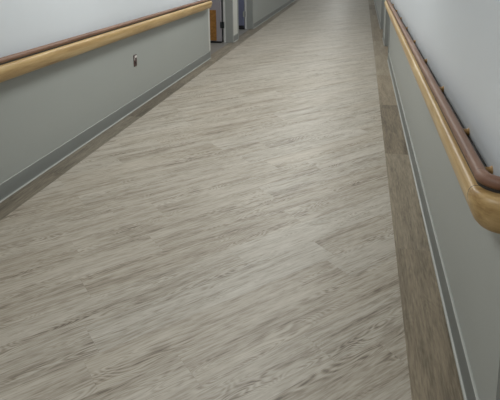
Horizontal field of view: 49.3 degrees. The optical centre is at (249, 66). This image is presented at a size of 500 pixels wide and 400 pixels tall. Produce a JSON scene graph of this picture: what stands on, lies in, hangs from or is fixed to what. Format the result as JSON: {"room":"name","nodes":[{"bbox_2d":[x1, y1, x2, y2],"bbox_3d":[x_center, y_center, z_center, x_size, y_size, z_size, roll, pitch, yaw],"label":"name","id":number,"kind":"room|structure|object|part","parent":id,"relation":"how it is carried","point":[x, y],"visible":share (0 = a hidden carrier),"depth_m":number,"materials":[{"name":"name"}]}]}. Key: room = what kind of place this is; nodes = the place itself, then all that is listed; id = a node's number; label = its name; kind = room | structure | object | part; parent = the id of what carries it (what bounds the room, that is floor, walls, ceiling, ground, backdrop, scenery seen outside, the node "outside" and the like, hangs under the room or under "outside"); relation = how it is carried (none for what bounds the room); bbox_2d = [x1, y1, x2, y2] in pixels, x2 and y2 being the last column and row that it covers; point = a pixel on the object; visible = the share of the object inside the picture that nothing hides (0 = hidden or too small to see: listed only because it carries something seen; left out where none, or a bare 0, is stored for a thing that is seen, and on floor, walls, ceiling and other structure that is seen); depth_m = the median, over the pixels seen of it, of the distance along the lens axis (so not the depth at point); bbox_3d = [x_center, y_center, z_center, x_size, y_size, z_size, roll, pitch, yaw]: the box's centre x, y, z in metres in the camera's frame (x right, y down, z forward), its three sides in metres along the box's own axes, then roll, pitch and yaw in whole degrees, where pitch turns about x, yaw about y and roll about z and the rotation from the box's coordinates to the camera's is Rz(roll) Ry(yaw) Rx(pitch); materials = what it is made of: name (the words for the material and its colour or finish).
{"room":"hospital interior","nodes":[
{"label":"hospital interior","id":0,"kind":"room"},
{"bbox_2d":[0,0,288,183],"bbox_3d":[-0.025,-2.035,11.047,0.120,2.550,32.000,2,12,11],"label":"wall","id":1,"kind":"structure","parent":0,"point":[42,109],"depth_m":4.34,"materials":[{"name":"paint"}]},
{"bbox_2d":[0,0,211,82],"bbox_3d":[-1.806,0.295,2.000,0.098,0.151,12.200,2,12,11],"label":"handrail","id":2,"kind":"object","parent":1,"relation":"attached to","point":[17,64],"visible":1,"depth_m":4.28,"materials":[{"name":"brown wood"}]},
{"bbox_2d":[133,54,136,66],"bbox_3d":[-1.144,-0.065,5.446,0.010,0.116,0.072,2,12,11],"label":"wall outlet","id":3,"kind":"object","parent":1,"relation":"attached to","point":[135,55],"visible":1,"depth_m":5.44,"materials":[{"name":"grey plastic"}]},
{"bbox_2d":[0,0,294,202],"bbox_3d":[0.059,-0.837,11.279,0.020,0.107,32.000,2,12,11],"label":"baseboard","id":4,"kind":"structure","parent":1,"relation":"attached to","point":[28,174],"depth_m":4.59,"materials":[{"name":"grey plastic"}]},
{"bbox_2d":[208,9,210,50],"bbox_3d":[-0.607,-0.785,8.021,0.004,1.108,0.073,2,12,11],"label":"guard","id":5,"kind":"object","parent":1,"relation":"attached to","point":[208,9],"visible":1,"depth_m":8.07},
{"bbox_2d":[209,0,233,56],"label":"door","id":6,"kind":"structure","parent":1,"relation":"in","point":[216,24],"depth_m":9.48,"materials":[{"name":"grey metal"}]},
{"bbox_3d":[-1.084,-0.737,9.576,1.015,0.535,0.011,2,12,11],"label":"kick panel","id":7,"kind":"part","parent":6,"relation":"part of","materials":[{"name":"orange wood"}]},
{"bbox_2d":[233,0,237,34],"bbox_3d":[-0.268,-1.126,9.655,0.004,1.106,0.354,2,12,11],"label":"protector","id":8,"kind":"object","parent":1,"relation":"attached to","point":[235,19],"visible":1,"depth_m":9.71,"materials":[{"name":"beige plastic"}]},
{"bbox_2d":[237,0,252,38],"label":"door","id":9,"kind":"structure","parent":1,"relation":"in","point":[247,23],"depth_m":11.21,"materials":[{"name":"grey metal"}]},
{"bbox_2d":[221,0,223,40],"bbox_3d":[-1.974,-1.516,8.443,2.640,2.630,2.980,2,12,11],"label":"door frame","id":10,"kind":"structure","parent":0,"point":[221,0],"depth_m":9.73,"materials":[{"name":"paint"}]},
{"bbox_2d":[0,0,463,399],"bbox_3d":[0.024,-0.756,11.303,5.385,0.060,32.000,2,12,11],"label":"floor","id":11,"kind":"structure","parent":0,"point":[234,240],"depth_m":2.88,"materials":[{"name":"beige wood"}]},
{"bbox_2d":[375,0,499,399],"bbox_3d":[3.284,-2.600,13.588,0.120,2.550,25.580,2,12,11],"label":"wall","id":12,"kind":"structure","parent":0,"point":[459,40],"depth_m":2.09,"materials":[{"name":"paint"}]},
{"bbox_2d":[381,0,384,31],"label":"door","id":13,"kind":"structure","parent":12,"relation":"in","point":[383,1],"depth_m":10.93,"materials":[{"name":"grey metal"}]},
{"bbox_2d":[384,0,390,52],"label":"door","id":14,"kind":"structure","parent":12,"relation":"in","point":[387,19],"depth_m":8.91,"materials":[{"name":"grey metal"}]},
{"bbox_2d":[374,0,478,399],"bbox_3d":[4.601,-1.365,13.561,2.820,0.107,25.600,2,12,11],"label":"baseboard","id":15,"kind":"structure","parent":12,"relation":"attached to","point":[467,383],"depth_m":2.51,"materials":[{"name":"grey plastic"}]},
{"bbox_2d":[384,0,499,233],"bbox_3d":[1.265,-0.249,4.453,0.098,0.151,6.332,2,12,11],"label":"handrail","id":16,"kind":"object","parent":12,"relation":"attached to","point":[480,188],"visible":0.99,"depth_m":1.82,"materials":[{"name":"brown wood"}]},
{"bbox_3d":[1.266,-0.318,4.505,0.037,0.034,6.204,2,12,11],"label":"grip rail","id":17,"kind":"part","parent":16,"relation":"part of","materials":[{"name":"brown wood"}]}
]}

